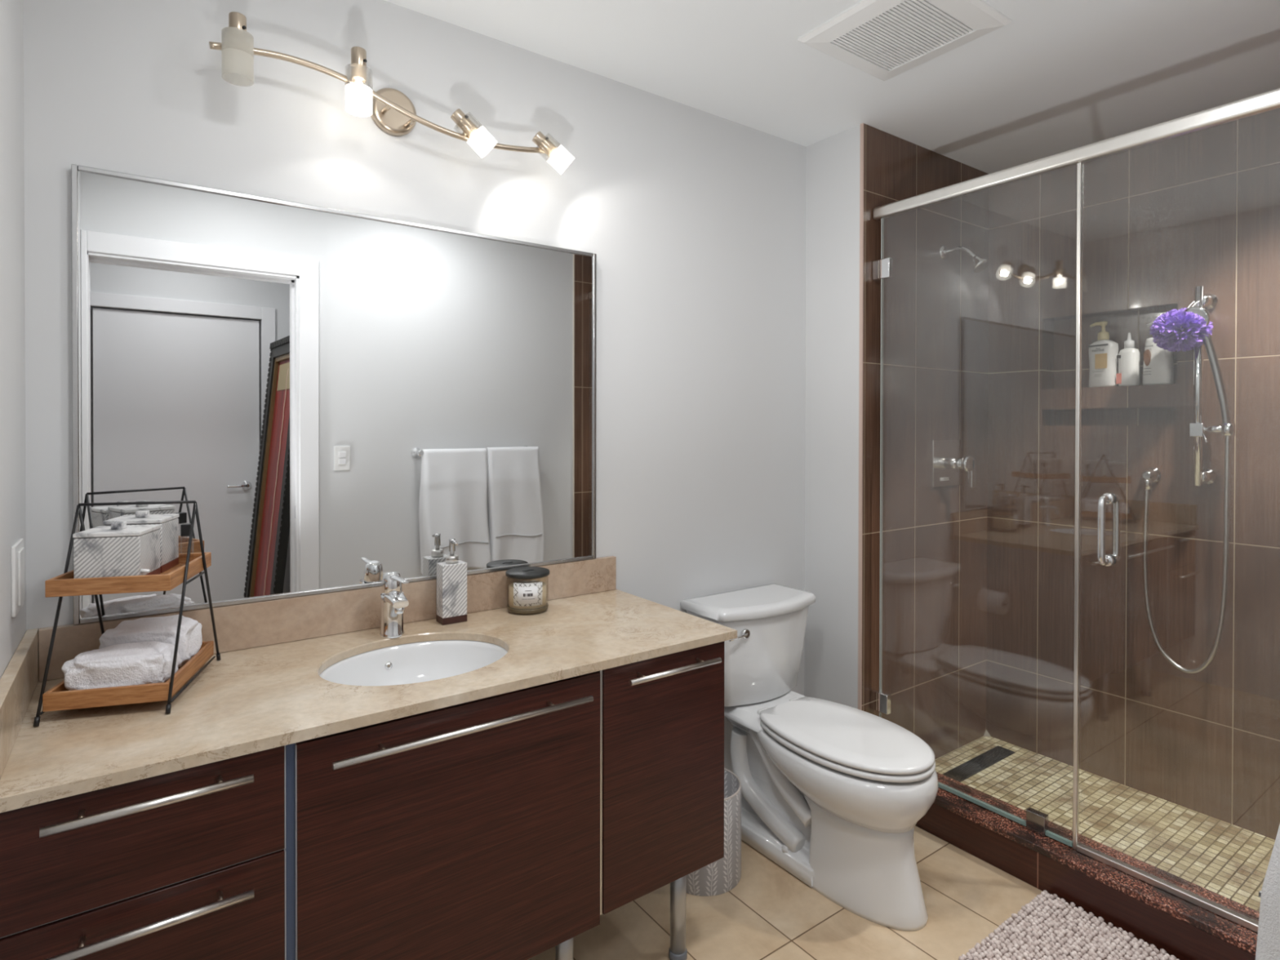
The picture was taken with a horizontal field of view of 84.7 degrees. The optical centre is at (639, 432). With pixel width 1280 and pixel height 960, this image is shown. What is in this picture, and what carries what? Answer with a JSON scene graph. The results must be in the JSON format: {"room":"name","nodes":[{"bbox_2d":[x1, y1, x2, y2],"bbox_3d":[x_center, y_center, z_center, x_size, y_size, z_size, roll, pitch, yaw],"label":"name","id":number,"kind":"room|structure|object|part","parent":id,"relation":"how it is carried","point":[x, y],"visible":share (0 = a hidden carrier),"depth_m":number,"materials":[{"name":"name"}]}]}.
{"room":"bathroom","nodes":[
{"label":"bathroom","id":0,"kind":"room"},
{"bbox_2d":[0,0,26,678],"bbox_3d":[-0.774,0.119,0.675,0.100,2.490,1.798,0,1,-36],"label":"wall","id":1,"kind":"structure","parent":0,"point":[12,326],"depth_m":1.28,"materials":[{"name":"white paint"}]},
{"bbox_2d":[10,538,24,617],"bbox_3d":[-1.165,0.270,1.316,0.010,0.128,0.118,0,1,-36],"label":"switch plate","id":2,"kind":"object","parent":1,"relation":"attached to","point":[17,550],"visible":1,"depth_m":1.29,"materials":[{"name":"white plastic"}]},
{"bbox_2d":[0,628,39,779],"bbox_3d":[-1.083,0.460,1.213,0.020,0.106,0.568,0,1,-36],"label":"side splash","id":3,"kind":"object","parent":1,"relation":"attached to","point":[19,681],"visible":1,"depth_m":1.20,"materials":[{"name":"beige stone"}]},
{"bbox_2d":[0,745,285,959],"bbox_3d":[-0.922,0.824,1.309,0.391,0.581,0.604,0,1,-36],"label":"base cabinet","id":4,"kind":"object","parent":1,"relation":"attached to","point":[188,864],"visible":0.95,"depth_m":1.10,"materials":[{"name":"brown laminate"}]},
{"bbox_3d":[-0.824,0.568,1.035,0.008,0.008,0.035,0,1,-36],"label":"handle post","id":5,"kind":"part","parent":4,"relation":"part of","materials":[{"name":"silver metal"}]},
{"bbox_3d":[-0.824,0.757,1.037,0.008,0.008,0.035,0,1,-36],"label":"handle post","id":6,"kind":"part","parent":4,"relation":"part of","materials":[{"name":"silver metal"}]},
{"bbox_3d":[-0.776,0.919,1.105,0.388,0.392,0.018,0,1,-36],"label":"drawer","id":7,"kind":"part","parent":4,"relation":"part of","materials":[{"name":"laminate"}]},
{"bbox_3d":[-0.742,0.568,1.072,0.267,0.013,0.013,0,1,-36],"label":"handle","id":8,"kind":"part","parent":4,"relation":"part of","materials":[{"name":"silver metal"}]},
{"bbox_3d":[-0.743,0.757,1.074,0.267,0.013,0.013,0,1,-36],"label":"handle","id":9,"kind":"part","parent":4,"relation":"part of","materials":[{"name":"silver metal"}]},
{"bbox_3d":[-0.681,0.568,1.138,0.008,0.008,0.035,0,1,-36],"label":"handle post","id":10,"kind":"part","parent":4,"relation":"part of","materials":[{"name":"silver metal"}]},
{"bbox_3d":[-0.681,0.757,1.139,0.008,0.008,0.035,0,1,-36],"label":"handle post","id":11,"kind":"part","parent":4,"relation":"part of","materials":[{"name":"silver metal"}]},
{"bbox_2d":[23,0,805,772],"bbox_3d":[-0.368,0.109,2.134,2.459,2.490,0.100,0,1,-36],"label":"wall","id":12,"kind":"structure","parent":0,"point":[693,220],"depth_m":2.09,"materials":[{"name":"white paint"}]},
{"bbox_2d":[38,555,616,681],"bbox_3d":[-0.659,0.456,1.854,1.418,0.106,0.020,0,1,-36],"label":"backsplash","id":13,"kind":"structure","parent":12,"relation":"attached to","point":[242,626],"depth_m":1.75,"materials":[{"name":"stone"}]},
{"bbox_2d":[71,164,596,625],"bbox_3d":[-0.665,-0.079,1.844,1.286,0.960,0.022,0,1,-36],"label":"wall mirror","id":14,"kind":"object","parent":12,"relation":"attached to","point":[340,397],"visible":0.97,"depth_m":1.75,"materials":[{"name":"white mirror"}]},
{"bbox_2d":[208,11,574,174],"bbox_3d":[-0.584,-0.827,1.808,0.902,0.181,0.164,0,1,-36],"label":"vanity light","id":15,"kind":"object","parent":12,"relation":"attached to","point":[390,109],"visible":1,"depth_m":1.70,"materials":[{"name":"silver metal"}]},
{"bbox_3d":[-0.674,-0.827,1.681,0.020,0.031,0.020,0,1,-36],"label":"bulb","id":16,"kind":"part","parent":15,"relation":"part of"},
{"bbox_3d":[-0.645,-0.829,1.793,0.012,0.020,0.079,0,1,-36],"label":"arm","id":17,"kind":"part","parent":15,"relation":"part of","materials":[{"name":"silver metal"}]},
{"bbox_3d":[-0.597,-0.808,1.828,0.012,0.020,0.079,0,1,-36],"label":"arm","id":18,"kind":"part","parent":15,"relation":"part of","materials":[{"name":"silver metal"}]},
{"bbox_2d":[384,0,1279,173],"bbox_3d":[0.885,-1.173,0.562,4.500,0.100,4.300,0,1,-36],"label":"ceiling","id":19,"kind":"structure","parent":0,"point":[1061,76],"depth_m":2.16,"materials":[{"name":"white paint"}]},
{"bbox_2d":[797,0,1012,80],"bbox_3d":[0.738,-1.123,1.973,0.406,0.020,0.406,0,1,-36],"label":"ceiling vent","id":20,"kind":"object","parent":19,"relation":"in","point":[884,40],"visible":1,"depth_m":1.96,"materials":[{"name":"white plastic"}]},
{"bbox_2d":[804,124,989,759],"bbox_3d":[1.168,0.104,3.068,1.127,2.490,0.370,0,1,-36],"label":"wall","id":21,"kind":"structure","parent":0,"point":[935,309],"depth_m":2.76,"materials":[{"name":"brown tile"}]},
{"bbox_2d":[857,123,864,710],"bbox_3d":[0.817,0.107,2.596,0.006,2.490,0.012,0,1,-36],"label":"trim","id":22,"kind":"structure","parent":21,"relation":"attached to","point":[862,125],"depth_m":2.59,"materials":[{"name":"beige tile"}]},
{"bbox_2d":[929,440,975,487],"bbox_3d":[1.290,0.127,2.857,0.200,0.190,0.116,0,1,-36],"label":"shower valve","id":23,"kind":"object","parent":21,"relation":"attached to","point":[946,463],"visible":1,"depth_m":2.86,"materials":[{"name":"silver metal"}]},
{"bbox_3d":[1.261,0.127,2.897,0.200,0.190,0.016,0,1,-36],"label":"plate","id":24,"kind":"part","parent":23,"relation":"part of","materials":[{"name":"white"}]},
{"bbox_3d":[1.288,0.127,2.860,0.048,0.048,0.076,0,1,-36],"label":"stem","id":25,"kind":"part","parent":23,"relation":"part of","materials":[{"name":"silver metal"}]},
{"bbox_3d":[1.319,0.159,2.822,0.073,0.128,0.024,0,1,-36],"label":"lever","id":26,"kind":"part","parent":23,"relation":"part of","materials":[{"name":"silver metal"}]},
{"bbox_2d":[938,245,990,273],"bbox_3d":[1.304,-0.699,2.812,0.072,0.136,0.193,0,1,-36],"label":"shower head","id":27,"kind":"object","parent":21,"relation":"attached to","point":[980,264],"visible":1,"depth_m":2.78,"materials":[{"name":"silver metal"}]},
{"bbox_3d":[1.292,-0.720,2.830,0.017,0.064,0.132,0,1,-36],"label":"arm","id":28,"kind":"part","parent":27,"relation":"part of","materials":[{"name":"silver metal"}]},
{"bbox_2d":[915,803,1255,959],"bbox_3d":[1.325,1.303,2.028,0.162,0.108,1.520,0,1,-36],"label":"shower curb","id":29,"kind":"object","parent":21,"relation":"attached to","point":[1180,939],"depth_m":1.99,"materials":[{"name":"brown tile"}]},
{"bbox_2d":[933,772,1259,955],"bbox_3d":[1.324,1.238,2.027,0.169,0.022,1.520,0,1,-36],"label":"shower threshold","id":30,"kind":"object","parent":21,"relation":"attached to","point":[1238,935],"depth_m":1.98,"materials":[{"name":"brown stone"}]},
{"bbox_2d":[870,88,1279,933],"bbox_3d":[1.317,0.198,2.013,0.120,2.058,1.518,0,1,-36],"label":"shower door frame","id":31,"kind":"structure","parent":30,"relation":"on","point":[1037,821],"depth_m":2.05,"materials":[{"name":"silver metal"}]},
{"bbox_3d":[1.318,-0.809,2.006,0.028,0.043,1.518,0,1,-36],"label":"header rail","id":32,"kind":"part","parent":31,"relation":"part of","materials":[{"name":"silver metal"}]},
{"bbox_3d":[1.332,0.276,1.992,0.120,0.207,0.032,0,1,-36],"label":"pull handle","id":33,"kind":"part","parent":31,"relation":"part of","materials":[{"name":"silver metal"}]},
{"bbox_2d":[527,736,1275,959],"bbox_3d":[0.880,1.414,0.581,4.500,0.106,4.300,0,1,-36],"label":"floor","id":34,"kind":"structure","parent":0,"point":[771,913],"depth_m":2.08,"materials":[{"name":"beige tile"}]},
{"bbox_2d":[284,670,602,959],"bbox_3d":[-0.498,0.945,1.613,0.649,0.826,0.604,0,1,-36],"label":"base cabinet","id":35,"kind":"object","parent":34,"relation":"on","point":[470,830],"depth_m":1.38,"materials":[{"name":"brown laminate"}]},
{"bbox_3d":[-0.694,0.815,1.341,0.014,0.564,0.294,0,1,-36],"label":"filler strip","id":36,"kind":"part","parent":35,"relation":"part of","materials":[{"name":"grey metal"}]},
{"bbox_2d":[0,589,737,813],"bbox_3d":[-0.503,0.521,1.625,1.442,0.020,0.576,0,1,-36],"label":"countertop","id":37,"kind":"structure","parent":35,"relation":"on","point":[254,700],"depth_m":1.39,"materials":[{"name":"beige stone"}]},
{"bbox_2d":[33,500,220,726],"bbox_3d":[-0.997,0.325,1.395,0.208,0.374,0.315,0,0,-16],"label":"rack","id":38,"kind":"object","parent":37,"relation":"on","point":[58,698],"visible":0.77,"depth_m":1.28,"materials":[{"name":"brown wood"}]},
{"bbox_3d":[-1.073,0.322,1.296,0.006,0.360,0.155,0,0,-16],"label":"leg","id":39,"kind":"part","parent":38,"relation":"part of","materials":[{"name":"black metal"}]},
{"bbox_3d":[-1.111,0.321,1.430,0.006,0.360,0.135,0,0,-16],"label":"leg","id":40,"kind":"part","parent":38,"relation":"part of","materials":[{"name":"black metal"}]},
{"bbox_2d":[72,521,160,578],"bbox_3d":[-0.988,0.227,1.331,0.106,0.113,0.102,0,0,-16],"label":"box","id":41,"kind":"object","parent":38,"relation":"on","point":[118,548],"visible":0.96,"depth_m":1.29,"materials":[{"name":"white"}]},
{"bbox_3d":[-0.988,0.187,1.331,0.106,0.008,0.102,0,0,-16],"label":"lid","id":42,"kind":"part","parent":41,"relation":"part of","materials":[{"name":"white stone"}]},
{"bbox_3d":[-0.988,0.177,1.330,0.020,0.013,0.018,0,0,-16],"label":"knob","id":43,"kind":"part","parent":41,"relation":"part of","materials":[{"name":"white stone"}]},
{"bbox_2d":[61,640,181,690],"bbox_3d":[-0.979,0.444,1.333,0.175,0.072,0.116,0,0,-16],"label":"rolled towel","id":44,"kind":"object","parent":38,"relation":"on","point":[148,662],"visible":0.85,"depth_m":1.29,"materials":[{"name":"white fabric"}]},
{"bbox_2d":[44,551,211,597],"bbox_3d":[-0.995,0.277,1.387,0.194,0.030,0.243,0,0,-16],"label":"tray","id":45,"kind":"object","parent":38,"relation":"on","point":[64,584],"depth_m":1.28,"materials":[{"name":"brown wood"}]},
{"bbox_2d":[42,640,213,711],"bbox_3d":[-0.996,0.476,1.391,0.194,0.032,0.268,0,0,-16],"label":"tray","id":46,"kind":"object","parent":38,"relation":"on","point":[58,698],"depth_m":1.27,"materials":[{"name":"brown wood"}]},
{"bbox_2d":[102,510,179,573],"bbox_3d":[-1.021,0.222,1.440,0.102,0.121,0.098,0,0,-16],"label":"box","id":47,"kind":"object","parent":38,"relation":"on","point":[169,530],"visible":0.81,"depth_m":1.43,"materials":[{"name":"white"}]},
{"bbox_3d":[-1.021,0.178,1.440,0.102,0.008,0.098,0,0,-16],"label":"lid","id":48,"kind":"part","parent":47,"relation":"part of","materials":[{"name":"white stone"}]},
{"bbox_3d":[-1.020,0.168,1.440,0.020,0.013,0.018,0,0,-16],"label":"knob","id":49,"kind":"part","parent":47,"relation":"part of","materials":[{"name":"white stone"}]},
{"bbox_2d":[140,568,150,573],"bbox_3d":[-0.942,0.255,1.301,0.059,0.016,0.012,0,0,-9],"label":"toothpaste tube","id":50,"kind":"object","parent":38,"relation":"on","point":[143,571],"visible":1,"depth_m":1.30,"materials":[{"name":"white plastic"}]},
{"bbox_2d":[98,614,202,666],"bbox_3d":[-1.009,0.434,1.450,0.170,0.091,0.112,0,0,-16],"label":"folded towel","id":51,"kind":"object","parent":38,"relation":"on","point":[161,628],"visible":0.59,"depth_m":1.42,"materials":[{"name":"white fabric"}]},
{"bbox_3d":[-0.881,0.322,1.351,0.006,0.360,0.155,0,0,-16],"label":"leg","id":52,"kind":"part","parent":38,"relation":"part of","materials":[{"name":"black metal"}]},
{"bbox_2d":[179,523,191,556],"bbox_3d":[-0.958,0.238,1.484,0.022,0.088,0.016,0,0,-16],"label":"vial","id":53,"kind":"object","parent":38,"relation":"on","point":[184,528],"visible":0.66,"depth_m":1.48,"materials":[{"name":"black glass"}]},
{"bbox_3d":[-0.922,0.321,1.495,0.006,0.360,0.155,0,0,-16],"label":"leg","id":54,"kind":"part","parent":38,"relation":"part of","materials":[{"name":"black metal"}]},
{"bbox_2d":[379,571,408,638],"bbox_3d":[-0.600,0.431,1.732,0.061,0.159,0.142,0,1,-36],"label":"faucet","id":55,"kind":"object","parent":37,"relation":"on","point":[393,601],"visible":1,"depth_m":1.74,"materials":[{"name":"silver metal"}]},
{"bbox_3d":[-0.601,0.413,1.733,0.049,0.028,0.068,0,1,-36],"label":"spout","id":56,"kind":"part","parent":55,"relation":"part of","materials":[{"name":"silver metal"}]},
{"bbox_3d":[-0.587,0.362,1.714,0.023,0.011,0.100,0,1,-36],"label":"lever","id":57,"kind":"part","parent":55,"relation":"part of","materials":[{"name":"silver metal"}]},
{"bbox_2d":[319,640,507,685],"bbox_3d":[-0.508,0.603,1.606,0.440,0.142,0.361,0,1,-36],"label":"undermount sink","id":58,"kind":"object","parent":37,"relation":"in","point":[428,660],"visible":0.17,"depth_m":1.75,"materials":[{"name":"white ceramic"}]},
{"bbox_2d":[436,538,466,625],"bbox_3d":[-0.503,0.398,1.884,0.068,0.222,0.061,0,1,-36],"label":"soap dispenser","id":59,"kind":"object","parent":37,"relation":"on","point":[451,574],"visible":1,"depth_m":1.87,"materials":[{"name":"white ceramic"}]},
{"bbox_2d":[506,566,549,614],"bbox_3d":[-0.321,0.451,2.006,0.124,0.114,0.124,0,1,-36],"label":"candle jar","id":60,"kind":"object","parent":37,"relation":"on","point":[525,597],"visible":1,"depth_m":1.96,"materials":[{"name":"brown glass"}]},
{"bbox_3d":[-0.321,0.402,2.005,0.124,0.012,0.124,0,1,-36],"label":"lid","id":61,"kind":"part","parent":60,"relation":"part of","materials":[{"name":"grey metal"}]},
{"bbox_3d":[-0.311,0.452,1.950,0.054,0.046,0.007,0,0,-10],"label":"label panel","id":62,"kind":"part","parent":60,"relation":"part of","materials":[{"name":"white paper"}]},
{"bbox_3d":[-0.472,0.581,1.288,0.008,0.008,0.035,0,1,-36],"label":"handle post","id":63,"kind":"part","parent":35,"relation":"part of","materials":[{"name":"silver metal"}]},
{"bbox_3d":[-0.320,0.581,1.375,0.529,0.013,0.013,0,1,-36],"label":"handle","id":64,"kind":"part","parent":35,"relation":"part of","materials":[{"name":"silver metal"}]},
{"bbox_3d":[-0.188,0.580,1.491,0.008,0.008,0.035,0,1,-36],"label":"handle post","id":65,"kind":"part","parent":35,"relation":"part of","materials":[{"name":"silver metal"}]},
{"bbox_3d":[-0.174,1.216,1.614,0.041,0.240,0.041,0,1,-36],"label":"leg","id":66,"kind":"part","parent":35,"relation":"part of","materials":[{"name":"silver metal"}]},
{"bbox_3d":[-0.174,0.814,1.711,0.007,0.562,0.296,0,1,-36],"label":"filler strip","id":67,"kind":"part","parent":35,"relation":"part of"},
{"bbox_2d":[602,641,724,959],"bbox_3d":[-0.078,0.943,1.915,0.384,0.826,0.604,0,1,-36],"label":"base cabinet","id":68,"kind":"object","parent":34,"relation":"on","point":[663,717],"visible":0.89,"depth_m":1.69,"materials":[{"name":"brown laminate"}]},
{"bbox_3d":[0.006,0.568,1.630,0.008,0.008,0.035,0,1,-36],"label":"handle post","id":69,"kind":"part","parent":68,"relation":"part of","materials":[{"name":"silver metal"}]},
{"bbox_3d":[0.089,0.567,1.668,0.272,0.013,0.013,0,1,-36],"label":"handle","id":70,"kind":"part","parent":68,"relation":"part of","materials":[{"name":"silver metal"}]},
{"bbox_3d":[0.098,1.208,1.809,0.041,0.253,0.041,0,1,-36],"label":"leg","id":71,"kind":"part","parent":68,"relation":"part of","materials":[{"name":"silver metal"}]},
{"bbox_3d":[0.152,0.567,1.734,0.008,0.008,0.035,0,1,-36],"label":"handle post","id":72,"kind":"part","parent":68,"relation":"part of","materials":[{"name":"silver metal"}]},
{"bbox_2d":[685,768,741,896],"bbox_3d":[0.193,1.216,2.166,0.237,0.277,0.237,0,1,-36],"label":"waste bin","id":73,"kind":"object","parent":34,"relation":"on","point":[719,877],"visible":0.39,"depth_m":2.07,"materials":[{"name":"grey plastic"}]},
{"bbox_2d":[680,582,938,931],"bbox_3d":[0.565,0.967,2.244,0.466,0.774,0.810,0,1,-36],"label":"toilet","id":74,"kind":"object","parent":34,"relation":"on","point":[833,794],"visible":1,"depth_m":2.10,"materials":[{"name":"white ceramic"}]},
{"bbox_3d":[0.322,0.664,2.296,0.094,0.034,0.032,0,1,-36],"label":"flush lever","id":75,"kind":"part","parent":74,"relation":"part of","materials":[{"name":"silver metal"}]},
{"bbox_3d":[0.402,0.768,2.469,0.428,0.305,0.235,0,1,-36],"label":"tank","id":76,"kind":"part","parent":74,"relation":"part of","materials":[{"name":"white ceramic"}]},
{"bbox_3d":[0.406,0.597,2.463,0.466,0.036,0.263,0,1,-36],"label":"tank lid","id":77,"kind":"part","parent":74,"relation":"part of","materials":[{"name":"white ceramic"}]},
{"bbox_3d":[0.629,0.911,2.122,0.352,0.019,0.520,0,1,-36],"label":"seat lid","id":78,"kind":"part","parent":74,"relation":"part of","materials":[{"name":"white plastic"}]},
{"bbox_3d":[0.632,0.934,2.119,0.356,0.018,0.515,0,1,-36],"label":"seat","id":79,"kind":"part","parent":74,"relation":"part of","materials":[{"name":"white plastic"}]},
{"bbox_3d":[0.606,1.028,2.155,0.372,0.155,0.617,0,1,-36],"label":"bowl","id":80,"kind":"part","parent":74,"relation":"part of","materials":[{"name":"white ceramic"}]},
{"bbox_2d":[942,745,1015,782],"bbox_3d":[1.333,1.342,2.816,0.540,0.006,0.074,0,1,-36],"label":"linear drain","id":81,"kind":"object","parent":34,"relation":"on","point":[989,757],"visible":0.72,"depth_m":2.83,"materials":[{"name":"black metal"}]},
{"bbox_2d":[958,889,1179,959],"bbox_3d":[1.214,1.347,1.618,0.474,0.024,0.752,0,1,-36],"label":"bath mat","id":82,"kind":"object","parent":34,"relation":"on","point":[1046,927],"visible":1,"depth_m":1.86,"materials":[{"name":"beige fabric"}]},
{"bbox_2d":[986,107,1279,839],"bbox_3d":[1.954,0.109,2.630,0.120,2.490,1.798,0,1,-36],"label":"wall","id":83,"kind":"structure","parent":0,"point":[1164,220],"depth_m":2.63,"materials":[{"name":"brown tile"}]},
{"bbox_2d":[983,729,990,736],"bbox_3d":[1.534,1.331,3.100,0.022,0.026,0.022,0,1,-36],"label":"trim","id":84,"kind":"structure","parent":83,"relation":"attached to","point":[986,733],"depth_m":3.10,"materials":[{"name":"beige tile"}]},
{"bbox_2d":[1088,321,1118,386],"bbox_3d":[1.828,-0.308,2.769,0.060,0.260,0.104,0,0,-21],"label":"shampoo bottle","id":85,"kind":"object","parent":83,"relation":"on","point":[1103,353],"visible":0.98,"depth_m":2.75,"materials":[{"name":"white plastic"}]},
{"bbox_2d":[1094,353,1106,368],"bbox_3d":[1.805,-0.279,2.747,0.001,0.058,0.048,0,0,-21],"label":"label","id":86,"kind":"object","parent":85,"relation":"on","point":[1100,359],"depth_m":2.75,"materials":[{"name":"brown paper"}]},
{"bbox_2d":[1115,332,1139,386],"bbox_3d":[1.881,-0.280,2.699,0.053,0.206,0.068,0,0,-24],"label":"lotion bottle","id":87,"kind":"object","parent":83,"relation":"on","point":[1128,374],"visible":0.97,"depth_m":2.68,"materials":[{"name":"white plastic"}]},
{"bbox_2d":[1142,321,1174,385],"bbox_3d":[1.936,-0.295,2.621,0.056,0.238,0.100,0,0,-21],"label":"bottle","id":88,"kind":"object","parent":83,"relation":"on","point":[1158,365],"visible":0.7,"depth_m":2.60,"materials":[{"name":"white plastic"}]},
{"bbox_2d":[1182,285,1235,485],"bbox_3d":[1.951,-0.159,2.399,0.145,0.690,0.129,0,0,-27],"label":"shower rail","id":89,"kind":"object","parent":83,"relation":"attached to","point":[1198,430],"visible":0.94,"depth_m":2.42,"materials":[{"name":"silver metal"}]},
{"bbox_2d":[1149,300,1213,352],"bbox_3d":[1.889,-0.375,2.451,0.159,0.191,0.181,0,1,-36],"label":"bath pouf","id":90,"kind":"object","parent":89,"relation":"hanging from","point":[1165,330],"visible":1,"depth_m":2.42,"materials":[{"name":"purple plastic"}]},
{"bbox_2d":[1141,435,1231,673],"bbox_3d":[1.932,0.427,2.495,0.059,0.840,0.284,0,0,-30],"label":"shower hose","id":91,"kind":"object","parent":89,"relation":"attached to","point":[1150,475],"visible":1,"depth_m":2.43,"materials":[{"name":"silver metal"}]},
{"bbox_3d":[1.940,-0.160,2.438,0.027,0.690,0.027,0,1,-36],"label":"rail","id":92,"kind":"part","parent":89,"relation":"part of","materials":[{"name":"silver metal"}]},
{"bbox_3d":[1.202,0.120,0.911,3.586,2.490,0.120,0,1,-36],"label":"wall","id":93,"kind":"structure","parent":0,"visible":0},
{"bbox_3d":[1.136,0.130,0.990,0.682,0.052,0.083,0,1,-36],"label":"towel bar","id":94,"kind":"object","parent":93,"relation":"attached to","visible":0},
{"bbox_2d":[1255,824,1279,959],"bbox_3d":[0.989,0.436,0.968,0.367,0.651,0.164,0,1,-36],"label":"bath towel","id":95,"kind":"object","parent":94,"relation":"hanging from","point":[1268,945],"visible":1,"depth_m":0.92,"materials":[{"name":"white fabric"}]}
]}

